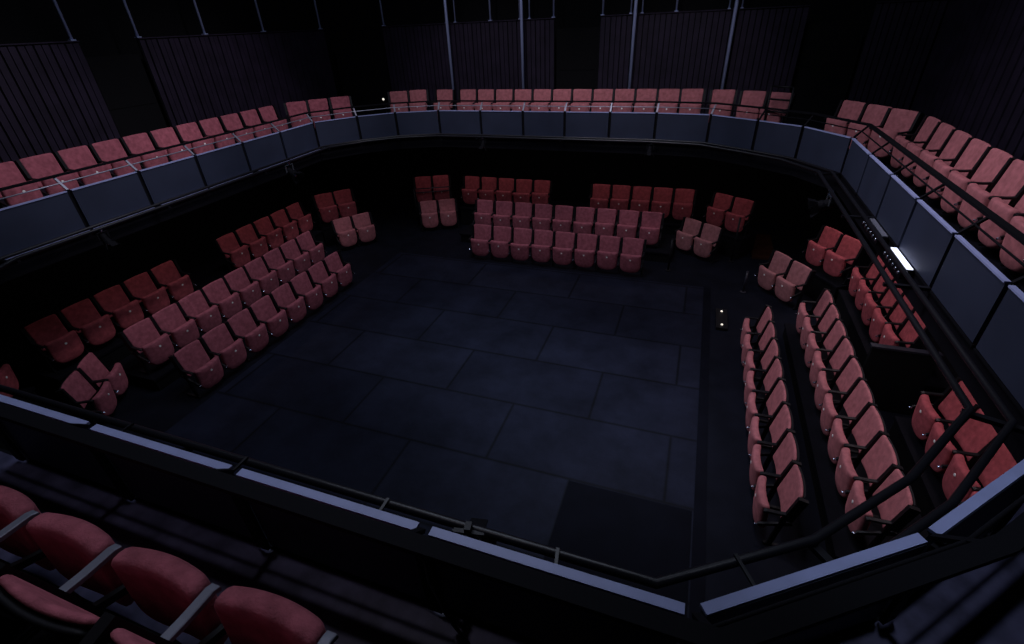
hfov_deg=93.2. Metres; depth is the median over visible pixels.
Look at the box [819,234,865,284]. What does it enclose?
seat
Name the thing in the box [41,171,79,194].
seat cushion
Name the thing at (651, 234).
seat cushion
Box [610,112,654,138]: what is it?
balustrade
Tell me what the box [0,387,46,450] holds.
platform
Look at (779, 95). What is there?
seat
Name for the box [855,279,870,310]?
seat cushion
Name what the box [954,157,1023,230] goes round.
seat
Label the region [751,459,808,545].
seat
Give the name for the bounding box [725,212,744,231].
seat cushion
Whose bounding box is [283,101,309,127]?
seat
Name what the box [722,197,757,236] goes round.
seat
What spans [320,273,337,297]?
seat cushion
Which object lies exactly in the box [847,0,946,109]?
curtain
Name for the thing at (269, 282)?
seat cushion
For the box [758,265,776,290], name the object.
seat cushion
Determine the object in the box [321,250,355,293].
seat
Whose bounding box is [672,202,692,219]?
seat cushion
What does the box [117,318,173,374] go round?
seat
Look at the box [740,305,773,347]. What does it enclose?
seat
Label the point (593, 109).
seat cushion
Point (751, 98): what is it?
seat
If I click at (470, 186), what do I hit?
seat
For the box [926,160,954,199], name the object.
seat cushion
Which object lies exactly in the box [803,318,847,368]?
seat
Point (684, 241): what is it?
seat cushion
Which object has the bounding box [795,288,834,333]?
seat
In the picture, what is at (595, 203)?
seat cushion
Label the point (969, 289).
balustrade
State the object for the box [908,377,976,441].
seat
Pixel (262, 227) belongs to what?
seat
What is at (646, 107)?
seat cushion
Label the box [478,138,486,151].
lantern
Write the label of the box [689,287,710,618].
trim
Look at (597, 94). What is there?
seat
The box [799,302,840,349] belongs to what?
seat
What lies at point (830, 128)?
seat cushion
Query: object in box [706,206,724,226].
seat cushion
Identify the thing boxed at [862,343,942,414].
wall
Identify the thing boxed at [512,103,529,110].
seat cushion
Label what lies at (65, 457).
balustrade
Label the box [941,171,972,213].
seat cushion
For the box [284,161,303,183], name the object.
lantern
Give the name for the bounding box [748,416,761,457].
seat cushion
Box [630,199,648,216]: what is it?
seat cushion
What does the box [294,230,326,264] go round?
seat
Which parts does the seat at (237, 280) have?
frame, backrest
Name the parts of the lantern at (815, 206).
barn door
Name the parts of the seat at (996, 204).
armrest, backrest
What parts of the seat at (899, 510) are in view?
armrest, frame, armrest, frame, backrest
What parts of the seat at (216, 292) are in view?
frame, backrest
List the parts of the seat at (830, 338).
armrest, backrest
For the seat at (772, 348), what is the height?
0.800 m
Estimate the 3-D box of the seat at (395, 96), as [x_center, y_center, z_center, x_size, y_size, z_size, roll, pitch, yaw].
[-3.013,-5.690,12.902,0.512,0.800,0.438,-4,32,-3]
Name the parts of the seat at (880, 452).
armrest, frame, backrest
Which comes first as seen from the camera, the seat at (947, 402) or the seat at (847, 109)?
the seat at (947, 402)
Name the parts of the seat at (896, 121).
frame, backrest, frame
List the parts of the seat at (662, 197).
frame, backrest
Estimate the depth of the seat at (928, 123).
7.25 m
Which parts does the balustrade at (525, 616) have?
rail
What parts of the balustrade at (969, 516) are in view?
rail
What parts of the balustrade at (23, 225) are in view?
rail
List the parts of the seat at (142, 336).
frame, armrest, backrest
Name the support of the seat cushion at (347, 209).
on the seat at (345, 201)
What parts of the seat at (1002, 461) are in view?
armrest, frame, backrest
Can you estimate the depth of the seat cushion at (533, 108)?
11.80 m
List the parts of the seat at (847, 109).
frame, backrest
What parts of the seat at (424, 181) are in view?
frame, backrest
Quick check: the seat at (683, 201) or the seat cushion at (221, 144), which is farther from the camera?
the seat at (683, 201)
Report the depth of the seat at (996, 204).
4.84 m
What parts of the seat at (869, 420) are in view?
armrest, frame, backrest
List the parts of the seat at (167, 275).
frame, backrest, frame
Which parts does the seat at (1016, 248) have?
armrest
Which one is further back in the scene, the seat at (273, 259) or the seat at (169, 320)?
the seat at (273, 259)
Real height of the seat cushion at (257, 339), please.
0.435 m
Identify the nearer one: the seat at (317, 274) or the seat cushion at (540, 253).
the seat at (317, 274)
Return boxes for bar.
[0,133,1023,588]
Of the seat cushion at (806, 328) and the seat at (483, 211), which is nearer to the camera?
the seat cushion at (806, 328)
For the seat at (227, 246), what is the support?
on the platform at (28, 367)
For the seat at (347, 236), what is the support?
on the floor at (460, 389)
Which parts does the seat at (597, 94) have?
frame, backrest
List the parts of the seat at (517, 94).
frame, backrest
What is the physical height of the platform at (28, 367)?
0.512 m
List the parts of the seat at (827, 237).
frame, backrest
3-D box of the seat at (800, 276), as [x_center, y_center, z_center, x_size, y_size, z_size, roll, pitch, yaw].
[5.455,-0.729,9.456,0.441,0.800,0.559,-10,33,-11]
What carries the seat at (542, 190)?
on the platform at (669, 228)
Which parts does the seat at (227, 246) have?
frame, backrest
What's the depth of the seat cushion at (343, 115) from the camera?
12.24 m
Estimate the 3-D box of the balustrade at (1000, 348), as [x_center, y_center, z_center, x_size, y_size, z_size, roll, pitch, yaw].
[3.328,0.217,3.140,0.042,0.560,0.940,9,34,18]
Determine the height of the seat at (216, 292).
0.800 m
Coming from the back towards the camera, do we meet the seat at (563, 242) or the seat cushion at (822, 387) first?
the seat at (563, 242)
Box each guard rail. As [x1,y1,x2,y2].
[413,186,450,225]
[763,85,794,123]
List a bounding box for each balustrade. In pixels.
[0,191,88,259]
[0,394,133,495]
[70,172,154,228]
[90,424,268,542]
[139,156,205,204]
[195,143,251,187]
[236,468,426,604]
[242,132,288,170]
[280,122,318,159]
[314,116,359,147]
[358,112,396,138]
[396,110,439,134]
[428,526,684,643]
[439,110,480,133]
[481,110,521,134]
[524,111,563,135]
[566,111,608,137]
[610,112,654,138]
[655,113,709,141]
[700,533,927,643]
[708,115,756,148]
[754,120,802,157]
[797,126,851,172]
[841,138,871,194]
[857,155,892,217]
[876,175,919,248]
[881,459,1023,614]
[898,199,957,289]
[929,235,1010,347]
[973,285,1023,416]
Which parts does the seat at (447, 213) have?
frame, backrest, frame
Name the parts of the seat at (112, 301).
frame, backrest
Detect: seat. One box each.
[0,161,42,208]
[0,364,18,397]
[0,485,55,643]
[0,512,152,638]
[0,547,227,643]
[13,153,79,195]
[17,314,83,372]
[52,145,111,185]
[55,299,115,353]
[55,368,118,425]
[72,352,127,409]
[87,139,141,176]
[88,285,143,337]
[108,586,338,643]
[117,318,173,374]
[118,133,167,168]
[119,272,169,318]
[146,259,196,304]
[147,127,191,161]
[147,303,198,352]
[168,340,223,397]
[172,122,214,154]
[175,290,221,332]
[196,117,234,148]
[197,323,246,378]
[199,278,241,323]
[212,232,250,273]
[217,113,253,142]
[221,267,261,306]
[223,309,268,360]
[232,224,267,258]
[237,109,271,137]
[242,257,278,294]
[246,295,288,344]
[251,216,283,249]
[255,105,289,132]
[260,248,294,283]
[267,283,305,330]
[268,209,298,240]
[277,239,310,273]
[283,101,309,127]
[284,201,314,232]
[286,271,322,317]
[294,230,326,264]
[305,98,330,128]
[305,261,337,304]
[312,192,338,226]
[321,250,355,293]
[328,96,353,118]
[330,216,356,251]
[331,189,358,217]
[349,212,377,246]
[387,91,407,112]
[407,90,429,111]
[413,176,432,206]
[418,200,438,230]
[431,175,451,200]
[432,89,455,114]
[436,199,458,229]
[455,89,475,109]
[460,176,479,205]
[468,224,490,256]
[472,199,493,224]
[473,89,493,110]
[477,177,496,203]
[488,226,510,258]
[491,89,512,110]
[491,201,512,226]
[494,178,513,201]
[508,228,531,261]
[509,89,531,110]
[510,202,531,228]
[512,179,531,202]
[529,89,550,110]
[529,229,552,263]
[530,180,552,210]
[530,204,552,230]
[548,89,570,110]
[550,205,572,231]
[550,231,574,265]
[568,89,591,111]
[571,207,594,233]
[572,233,596,268]
[588,184,609,213]
[589,89,612,111]
[592,208,616,236]
[594,235,619,270]
[608,185,630,214]
[610,89,634,111]
[614,210,638,240]
[617,237,646,275]
[628,186,651,216]
[632,89,656,111]
[637,211,664,247]
[649,187,672,217]
[654,89,679,112]
[669,189,696,221]
[673,217,701,250]
[677,89,705,113]
[690,223,724,262]
[703,192,733,226]
[707,89,737,122]
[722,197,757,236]
[733,91,766,120]
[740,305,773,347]
[741,320,776,365]
[742,337,779,383]
[743,355,783,406]
[745,377,788,431]
[747,401,793,457]
[749,428,799,490]
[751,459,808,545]
[755,92,796,122]
[755,250,792,290]
[771,260,816,309]
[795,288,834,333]
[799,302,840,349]
[802,225,843,265]
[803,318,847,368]
[808,335,855,387]
[813,355,864,410]
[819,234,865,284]
[819,377,874,436]
[822,100,865,134]
[825,401,886,464]
[833,430,899,498]
[841,463,920,551]
[845,104,891,151]
[847,254,884,296]
[853,265,892,310]
[860,278,902,325]
[863,108,924,157]
[867,293,912,342]
[875,308,930,348]
[889,115,942,169]
[899,122,957,178]
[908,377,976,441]
[910,129,973,188]
[922,404,996,473]
[923,137,993,200]
[937,146,1015,213]
[937,436,1016,506]
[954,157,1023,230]
[958,486,982,505]
[973,185,1023,248]
[996,213,1023,272]
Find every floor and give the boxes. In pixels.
[0,113,1023,643]
[0,451,1023,643]
[19,193,947,617]
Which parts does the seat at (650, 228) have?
frame, backrest, frame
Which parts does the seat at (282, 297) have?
frame, backrest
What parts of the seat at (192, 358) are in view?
frame, armrest, backrest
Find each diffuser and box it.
[869,218,887,236]
[891,247,912,269]
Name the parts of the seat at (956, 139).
armrest, frame, backrest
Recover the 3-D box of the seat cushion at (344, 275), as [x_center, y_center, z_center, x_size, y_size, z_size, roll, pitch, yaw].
[-3.715,-1.022,10.795,0.135,0.435,0.450,7,33,19]
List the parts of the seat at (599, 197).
frame, backrest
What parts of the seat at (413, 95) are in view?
frame, backrest, frame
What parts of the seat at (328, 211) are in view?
frame, backrest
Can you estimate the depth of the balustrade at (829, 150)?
7.77 m
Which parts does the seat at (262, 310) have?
frame, backrest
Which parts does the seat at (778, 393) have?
armrest, frame, backrest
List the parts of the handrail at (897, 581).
post, post, post, post, post, post, post, post, rail, post, post, post, post, post, post, post, post, post, post, post, post, rail, post, post, post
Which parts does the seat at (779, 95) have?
frame, backrest, frame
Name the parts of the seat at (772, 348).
armrest, backrest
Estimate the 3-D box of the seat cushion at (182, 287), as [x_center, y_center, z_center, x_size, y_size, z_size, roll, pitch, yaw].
[-6.456,-0.641,9.478,0.135,0.435,0.450,9,34,17]
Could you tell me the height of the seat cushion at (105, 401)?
0.435 m
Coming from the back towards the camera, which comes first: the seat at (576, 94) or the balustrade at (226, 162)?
the seat at (576, 94)
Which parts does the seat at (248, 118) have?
frame, backrest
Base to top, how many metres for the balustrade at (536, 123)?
0.560 m
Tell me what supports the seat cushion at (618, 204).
on the seat at (619, 197)
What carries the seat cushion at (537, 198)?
on the seat at (542, 190)
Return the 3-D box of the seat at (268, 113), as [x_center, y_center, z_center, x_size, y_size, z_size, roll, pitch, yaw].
[-5.580,-4.629,11.399,0.444,0.800,0.559,9,34,18]
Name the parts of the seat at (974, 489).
armrest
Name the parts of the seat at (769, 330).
armrest, frame, backrest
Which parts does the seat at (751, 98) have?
frame, backrest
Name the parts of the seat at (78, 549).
frame, armrest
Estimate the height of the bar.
0.086 m
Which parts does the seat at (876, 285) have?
frame, backrest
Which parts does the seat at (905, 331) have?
armrest, frame, armrest, backrest, frame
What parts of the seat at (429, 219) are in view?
frame, backrest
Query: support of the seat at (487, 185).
on the platform at (669, 228)
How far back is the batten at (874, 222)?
5.64 m
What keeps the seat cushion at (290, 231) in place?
on the seat at (278, 219)
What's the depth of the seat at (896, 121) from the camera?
7.77 m
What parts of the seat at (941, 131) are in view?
armrest, frame, backrest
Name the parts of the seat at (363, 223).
frame, backrest, frame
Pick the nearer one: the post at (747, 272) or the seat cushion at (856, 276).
the seat cushion at (856, 276)
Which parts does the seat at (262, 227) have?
frame, backrest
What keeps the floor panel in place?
on the floor at (460, 389)
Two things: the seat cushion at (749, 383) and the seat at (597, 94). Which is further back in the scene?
the seat at (597, 94)
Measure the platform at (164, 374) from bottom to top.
0.242 m
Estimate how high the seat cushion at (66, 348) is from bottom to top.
0.435 m
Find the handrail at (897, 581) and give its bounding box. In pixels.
[0,100,1023,643]
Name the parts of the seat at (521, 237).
frame, backrest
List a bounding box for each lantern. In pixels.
[96,229,120,251]
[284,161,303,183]
[452,518,496,544]
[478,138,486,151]
[644,144,654,157]
[807,190,836,217]
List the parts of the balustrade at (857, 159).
rail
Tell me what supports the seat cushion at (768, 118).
on the seat at (779, 95)
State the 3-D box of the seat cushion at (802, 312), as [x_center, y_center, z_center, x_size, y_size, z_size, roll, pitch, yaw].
[4.862,-0.041,8.136,0.135,0.435,0.450,8,33,18]
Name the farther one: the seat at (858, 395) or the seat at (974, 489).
the seat at (858, 395)
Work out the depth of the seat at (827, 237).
9.54 m
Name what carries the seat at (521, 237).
on the floor at (460, 389)
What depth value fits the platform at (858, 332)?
7.76 m
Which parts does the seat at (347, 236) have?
frame, backrest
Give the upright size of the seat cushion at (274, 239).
0.435 m
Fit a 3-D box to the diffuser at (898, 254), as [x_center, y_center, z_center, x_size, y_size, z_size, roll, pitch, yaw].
[4.002,-0.656,4.975,0.055,0.008,0.547,9,34,18]
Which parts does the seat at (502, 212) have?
frame, backrest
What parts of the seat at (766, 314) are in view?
backrest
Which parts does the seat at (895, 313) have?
armrest, frame, backrest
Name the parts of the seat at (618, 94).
frame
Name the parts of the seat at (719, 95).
frame, backrest, frame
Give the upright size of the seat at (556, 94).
0.800 m
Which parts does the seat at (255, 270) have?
frame, backrest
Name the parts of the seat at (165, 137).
frame, backrest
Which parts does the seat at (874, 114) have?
frame, backrest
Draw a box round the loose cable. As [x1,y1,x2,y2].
[422,558,469,643]
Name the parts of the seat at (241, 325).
frame, backrest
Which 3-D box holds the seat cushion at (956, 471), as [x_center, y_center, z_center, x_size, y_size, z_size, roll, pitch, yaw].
[4.527,1.642,4.919,0.135,0.435,0.450,10,34,17]
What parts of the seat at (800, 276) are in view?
frame, backrest, frame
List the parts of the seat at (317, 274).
frame, backrest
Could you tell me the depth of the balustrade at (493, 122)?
10.95 m
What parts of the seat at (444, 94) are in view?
backrest, frame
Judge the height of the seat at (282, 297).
0.800 m
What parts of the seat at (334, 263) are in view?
frame, backrest, frame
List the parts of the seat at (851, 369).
armrest, frame, backrest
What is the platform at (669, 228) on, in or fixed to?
on the floor at (460, 389)
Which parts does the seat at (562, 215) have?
frame, backrest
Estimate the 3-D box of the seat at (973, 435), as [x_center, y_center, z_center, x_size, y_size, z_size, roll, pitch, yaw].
[4.819,1.331,5.249,0.438,0.800,0.512,9,34,18]
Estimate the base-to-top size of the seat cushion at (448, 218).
0.435 m
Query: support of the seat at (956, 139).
on the floor at (12, 628)
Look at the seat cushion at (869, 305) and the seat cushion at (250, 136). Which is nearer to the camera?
the seat cushion at (869, 305)
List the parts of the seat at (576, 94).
frame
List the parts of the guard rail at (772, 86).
post, post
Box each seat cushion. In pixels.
[0,180,42,205]
[0,485,55,570]
[26,512,133,605]
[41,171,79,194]
[44,330,83,362]
[77,162,111,184]
[80,315,115,345]
[92,381,116,415]
[104,363,127,395]
[111,157,141,175]
[111,547,227,643]
[112,300,143,328]
[140,150,167,167]
[141,287,169,314]
[141,333,173,364]
[167,144,191,160]
[167,275,193,300]
[170,319,198,348]
[190,136,214,153]
[193,356,223,388]
[195,305,221,332]
[214,133,234,147]
[214,586,325,643]
[218,292,241,319]
[219,338,246,369]
[229,245,250,267]
[234,128,253,141]
[239,281,261,306]
[244,323,268,352]
[249,237,267,258]
[253,123,271,137]
[258,270,278,294]
[265,228,283,249]
[266,310,288,337]
[271,119,287,132]
[276,260,294,283]
[282,220,298,240]
[286,296,305,322]
[290,115,309,127]
[293,252,310,273]
[297,214,312,232]
[304,285,322,309]
[308,243,324,264]
[311,112,330,128]
[319,205,338,222]
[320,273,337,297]
[333,109,352,118]
[336,264,351,286]
[338,229,356,246]
[339,201,356,217]
[358,224,375,241]
[390,104,407,112]
[409,102,426,110]
[416,189,432,201]
[421,212,438,227]
[433,103,450,114]
[433,187,449,200]
[440,211,456,225]
[457,103,473,109]
[462,189,477,203]
[471,238,488,255]
[474,103,491,110]
[474,212,490,224]
[479,189,494,203]
[490,240,508,257]
[493,103,509,110]
[493,214,509,226]
[496,190,511,201]
[510,243,528,260]
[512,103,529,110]
[512,215,529,228]
[513,192,529,202]
[531,103,548,110]
[531,244,549,262]
[532,192,547,204]
[532,217,549,230]
[551,103,568,110]
[553,219,569,231]
[553,247,571,264]
[571,103,588,111]
[573,221,591,233]
[575,249,594,267]
[590,198,607,213]
[591,103,610,111]
[595,222,613,236]
[597,251,617,269]
[610,198,627,214]
[612,103,631,111]
[617,224,636,240]
[620,254,640,272]
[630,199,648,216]
[634,103,654,111]
[639,227,659,244]
[651,201,670,217]
[656,103,677,112]
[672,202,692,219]
[676,230,692,250]
[679,104,700,113]
[694,237,712,257]
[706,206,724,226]
[708,104,731,122]
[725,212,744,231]
[736,107,759,120]
[740,318,750,347]
[741,334,751,365]
[743,351,754,383]
[744,371,755,406]
[746,392,757,431]
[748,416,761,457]
[749,444,763,490]
[753,475,769,527]
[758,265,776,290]
[759,109,782,122]
[775,276,795,301]
[796,303,807,333]
[800,317,813,349]
[804,333,818,368]
[806,240,825,265]
[809,351,825,387]
[814,371,830,410]
[820,393,837,436]
[823,250,846,276]
[824,118,848,134]
[828,418,848,464]
[835,447,857,498]
[845,480,872,536]
[846,123,871,148]
[849,267,862,296]
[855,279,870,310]
[861,293,877,325]
[867,127,898,157]
[869,308,886,342]
[879,324,899,345]
[891,135,909,168]
[901,142,922,177]
[912,394,940,441]
[913,150,938,187]
[925,422,956,473]
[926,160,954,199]
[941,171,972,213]
[942,454,980,506]
[958,183,993,230]
[978,197,1020,248]
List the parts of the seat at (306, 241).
frame, backrest, frame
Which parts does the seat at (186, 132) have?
frame, backrest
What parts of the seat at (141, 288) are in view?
frame, backrest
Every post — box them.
[52,0,76,40]
[122,0,141,37]
[193,0,207,34]
[254,0,265,31]
[313,0,322,28]
[379,0,385,25]
[443,0,456,109]
[453,0,455,22]
[488,0,491,20]
[519,0,524,88]
[552,0,555,17]
[601,0,604,14]
[628,0,637,88]
[665,238,673,270]
[674,0,678,11]
[720,0,738,88]
[740,271,748,292]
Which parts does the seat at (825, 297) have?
armrest, backrest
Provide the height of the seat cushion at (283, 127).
0.435 m
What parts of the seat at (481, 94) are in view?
backrest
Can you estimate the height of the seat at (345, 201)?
0.800 m
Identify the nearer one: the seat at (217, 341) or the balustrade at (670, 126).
the seat at (217, 341)
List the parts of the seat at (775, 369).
armrest, frame, backrest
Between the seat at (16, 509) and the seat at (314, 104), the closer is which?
the seat at (16, 509)
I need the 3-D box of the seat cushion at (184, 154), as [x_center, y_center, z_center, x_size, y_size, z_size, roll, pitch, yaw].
[-6.339,-3.187,9.298,0.135,0.435,0.450,8,33,18]
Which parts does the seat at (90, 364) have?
backrest, frame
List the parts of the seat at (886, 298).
armrest, frame, backrest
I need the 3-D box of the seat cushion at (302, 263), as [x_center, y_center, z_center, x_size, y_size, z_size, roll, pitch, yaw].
[-4.708,-1.305,10.922,0.135,0.435,0.450,10,34,17]
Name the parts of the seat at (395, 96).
frame, backrest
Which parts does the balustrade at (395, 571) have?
rail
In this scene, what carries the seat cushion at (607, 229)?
on the seat at (604, 222)
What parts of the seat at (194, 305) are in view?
frame, backrest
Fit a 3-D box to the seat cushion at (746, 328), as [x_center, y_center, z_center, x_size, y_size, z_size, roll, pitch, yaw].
[3.948,0.221,8.201,0.135,0.435,0.450,10,34,17]
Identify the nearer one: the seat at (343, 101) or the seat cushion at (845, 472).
the seat cushion at (845, 472)
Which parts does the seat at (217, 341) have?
frame, armrest, backrest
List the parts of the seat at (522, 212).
frame, backrest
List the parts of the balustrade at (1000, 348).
rail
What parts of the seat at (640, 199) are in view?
frame, backrest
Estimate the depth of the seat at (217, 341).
8.22 m
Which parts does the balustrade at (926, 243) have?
rail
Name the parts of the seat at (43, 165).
frame, backrest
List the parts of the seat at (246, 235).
frame, backrest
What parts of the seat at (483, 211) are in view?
backrest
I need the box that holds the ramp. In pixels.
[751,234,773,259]
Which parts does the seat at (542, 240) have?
frame, backrest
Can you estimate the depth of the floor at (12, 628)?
7.01 m
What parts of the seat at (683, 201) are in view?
frame, backrest, frame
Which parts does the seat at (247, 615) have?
backrest, armrest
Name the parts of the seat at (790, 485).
armrest, armrest, frame, frame, backrest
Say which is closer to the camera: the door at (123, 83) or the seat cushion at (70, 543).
the seat cushion at (70, 543)
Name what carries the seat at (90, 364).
on the floor at (460, 389)
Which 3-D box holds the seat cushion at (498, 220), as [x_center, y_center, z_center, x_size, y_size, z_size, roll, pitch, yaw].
[-0.275,-2.570,12.592,0.450,0.435,0.135,9,33,18]
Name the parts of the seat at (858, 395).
armrest, frame, backrest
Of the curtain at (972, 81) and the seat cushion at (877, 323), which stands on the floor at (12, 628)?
the curtain at (972, 81)
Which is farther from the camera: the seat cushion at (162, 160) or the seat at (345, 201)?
the seat at (345, 201)
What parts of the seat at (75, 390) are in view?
frame, backrest, armrest, frame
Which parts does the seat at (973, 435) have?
armrest, frame, backrest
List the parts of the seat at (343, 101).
backrest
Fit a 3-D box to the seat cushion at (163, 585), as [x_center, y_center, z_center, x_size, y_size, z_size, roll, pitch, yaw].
[-1.350,1.125,1.972,0.450,0.435,0.135,9,35,18]
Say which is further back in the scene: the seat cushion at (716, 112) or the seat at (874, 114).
the seat cushion at (716, 112)
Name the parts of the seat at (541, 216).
frame, backrest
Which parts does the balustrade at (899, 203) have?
rail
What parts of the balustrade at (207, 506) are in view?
rail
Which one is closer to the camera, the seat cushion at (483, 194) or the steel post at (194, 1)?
the steel post at (194, 1)
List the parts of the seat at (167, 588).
backrest, frame, armrest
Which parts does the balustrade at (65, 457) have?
rail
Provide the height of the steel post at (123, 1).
2.580 m
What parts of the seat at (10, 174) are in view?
frame, backrest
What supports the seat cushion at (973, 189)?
on the seat at (1009, 180)
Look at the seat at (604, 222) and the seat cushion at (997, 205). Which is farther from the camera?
the seat at (604, 222)
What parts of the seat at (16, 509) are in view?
armrest, frame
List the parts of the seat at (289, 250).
frame, backrest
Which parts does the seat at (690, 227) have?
frame, backrest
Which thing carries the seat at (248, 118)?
on the floor at (12, 628)
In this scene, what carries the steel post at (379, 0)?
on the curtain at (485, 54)
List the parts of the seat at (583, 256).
frame, backrest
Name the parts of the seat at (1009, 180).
armrest, backrest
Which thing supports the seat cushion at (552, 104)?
on the seat at (556, 94)
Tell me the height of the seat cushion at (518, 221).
0.435 m
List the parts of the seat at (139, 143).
frame, backrest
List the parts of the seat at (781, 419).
armrest, backrest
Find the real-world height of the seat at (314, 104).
0.800 m
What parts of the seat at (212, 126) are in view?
frame, backrest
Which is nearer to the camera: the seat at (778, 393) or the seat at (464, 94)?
the seat at (778, 393)
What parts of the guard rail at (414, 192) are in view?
post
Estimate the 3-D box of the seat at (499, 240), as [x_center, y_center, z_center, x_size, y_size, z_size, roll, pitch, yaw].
[-0.280,-1.893,11.777,0.507,0.800,0.421,9,34,18]
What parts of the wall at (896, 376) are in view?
rail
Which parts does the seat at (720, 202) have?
frame, backrest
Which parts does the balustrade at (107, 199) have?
rail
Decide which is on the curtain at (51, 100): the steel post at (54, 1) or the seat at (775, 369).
the steel post at (54, 1)
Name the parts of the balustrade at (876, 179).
rail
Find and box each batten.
[862,218,888,245]
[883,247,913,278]
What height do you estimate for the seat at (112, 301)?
0.800 m
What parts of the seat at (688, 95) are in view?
frame, backrest, frame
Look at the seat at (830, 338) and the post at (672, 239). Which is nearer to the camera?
the seat at (830, 338)
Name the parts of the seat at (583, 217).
frame, backrest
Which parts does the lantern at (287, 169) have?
barn door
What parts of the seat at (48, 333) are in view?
frame, armrest, backrest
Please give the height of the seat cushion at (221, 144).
0.435 m
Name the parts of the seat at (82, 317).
frame, armrest, backrest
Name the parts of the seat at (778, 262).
frame, backrest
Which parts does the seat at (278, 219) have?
frame, backrest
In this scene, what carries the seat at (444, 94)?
on the floor at (12, 628)
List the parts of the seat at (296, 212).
frame, backrest, frame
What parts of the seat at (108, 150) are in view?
frame, backrest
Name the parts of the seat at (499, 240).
frame, backrest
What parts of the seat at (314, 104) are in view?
frame, backrest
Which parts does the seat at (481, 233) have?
frame, backrest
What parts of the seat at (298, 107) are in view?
frame, backrest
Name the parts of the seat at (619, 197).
frame, backrest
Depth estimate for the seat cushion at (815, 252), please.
9.54 m
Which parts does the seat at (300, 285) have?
frame, backrest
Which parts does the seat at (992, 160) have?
armrest, frame, backrest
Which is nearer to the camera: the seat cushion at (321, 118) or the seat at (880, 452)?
the seat at (880, 452)
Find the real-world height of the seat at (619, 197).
0.800 m
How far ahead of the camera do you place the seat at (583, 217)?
11.93 m
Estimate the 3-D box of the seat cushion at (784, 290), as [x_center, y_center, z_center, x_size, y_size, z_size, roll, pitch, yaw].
[5.318,-0.623,9.478,0.135,0.435,0.450,-11,33,-10]
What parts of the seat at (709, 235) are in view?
frame, backrest, frame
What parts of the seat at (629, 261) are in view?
frame, backrest, frame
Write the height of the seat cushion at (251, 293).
0.435 m
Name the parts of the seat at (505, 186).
backrest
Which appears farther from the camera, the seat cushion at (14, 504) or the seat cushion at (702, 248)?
the seat cushion at (702, 248)
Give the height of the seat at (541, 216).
0.800 m
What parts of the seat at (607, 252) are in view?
frame, backrest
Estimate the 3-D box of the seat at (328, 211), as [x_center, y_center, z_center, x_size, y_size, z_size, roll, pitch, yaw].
[-4.968,-3.000,12.976,0.512,0.800,0.434,-20,36,-26]
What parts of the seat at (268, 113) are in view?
frame, backrest, frame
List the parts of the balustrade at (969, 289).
rail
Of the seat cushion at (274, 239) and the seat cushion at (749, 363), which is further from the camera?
the seat cushion at (274, 239)
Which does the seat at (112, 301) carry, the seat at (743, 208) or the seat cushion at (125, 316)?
the seat cushion at (125, 316)
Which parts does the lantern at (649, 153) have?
barn door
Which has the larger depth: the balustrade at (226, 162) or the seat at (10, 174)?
the balustrade at (226, 162)
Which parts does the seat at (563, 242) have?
frame, backrest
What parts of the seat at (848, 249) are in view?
frame, backrest, frame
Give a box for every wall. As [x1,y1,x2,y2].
[0,0,354,367]
[315,0,949,229]
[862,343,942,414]
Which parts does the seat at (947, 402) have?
armrest, frame, backrest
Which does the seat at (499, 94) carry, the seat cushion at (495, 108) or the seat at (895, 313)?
the seat cushion at (495, 108)
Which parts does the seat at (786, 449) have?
armrest, frame, backrest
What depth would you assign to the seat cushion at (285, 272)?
10.43 m
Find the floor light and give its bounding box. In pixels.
[716,308,727,330]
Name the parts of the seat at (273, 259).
frame, backrest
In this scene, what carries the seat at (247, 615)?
on the floor at (12, 628)
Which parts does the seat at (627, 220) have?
frame, backrest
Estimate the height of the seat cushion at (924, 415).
0.435 m
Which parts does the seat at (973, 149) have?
armrest, frame, backrest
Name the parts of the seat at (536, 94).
frame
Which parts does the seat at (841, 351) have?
armrest, backrest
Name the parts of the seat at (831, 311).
armrest, backrest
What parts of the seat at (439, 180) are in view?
backrest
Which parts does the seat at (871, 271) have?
frame, backrest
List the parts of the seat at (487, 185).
frame, backrest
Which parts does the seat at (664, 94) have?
frame, backrest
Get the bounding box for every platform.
[0,229,325,398]
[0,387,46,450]
[107,263,328,390]
[415,198,453,224]
[460,195,692,243]
[460,220,674,262]
[783,323,928,559]
[835,289,958,417]
[889,416,983,533]
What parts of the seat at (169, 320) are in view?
frame, backrest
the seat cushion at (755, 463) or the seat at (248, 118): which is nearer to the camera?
the seat cushion at (755, 463)
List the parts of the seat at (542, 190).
frame, backrest, frame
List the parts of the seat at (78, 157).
frame, backrest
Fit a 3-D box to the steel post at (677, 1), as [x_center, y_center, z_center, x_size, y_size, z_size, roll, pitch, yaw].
[3.696,-8.181,10.374,0.082,2.580,0.082,9,34,18]
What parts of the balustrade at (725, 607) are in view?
rail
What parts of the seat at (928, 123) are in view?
armrest, backrest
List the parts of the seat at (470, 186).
frame, backrest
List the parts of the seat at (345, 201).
backrest, frame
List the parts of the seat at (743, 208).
frame, backrest, frame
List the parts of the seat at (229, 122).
frame, backrest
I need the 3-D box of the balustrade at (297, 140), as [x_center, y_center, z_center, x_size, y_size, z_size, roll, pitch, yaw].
[-4.482,-3.851,10.290,0.080,0.560,1.010,8,33,16]
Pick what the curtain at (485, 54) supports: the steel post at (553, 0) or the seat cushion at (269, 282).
the steel post at (553, 0)
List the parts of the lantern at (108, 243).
barn door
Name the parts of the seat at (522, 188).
frame, backrest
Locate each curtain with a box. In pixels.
[0,40,120,206]
[135,29,337,151]
[381,18,554,110]
[597,5,810,120]
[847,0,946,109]
[910,0,1023,160]
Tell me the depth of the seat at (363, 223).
12.94 m
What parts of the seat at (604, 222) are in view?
frame, backrest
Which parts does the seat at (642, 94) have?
frame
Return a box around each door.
[85,54,169,165]
[333,39,391,113]
[556,27,599,111]
[783,20,867,119]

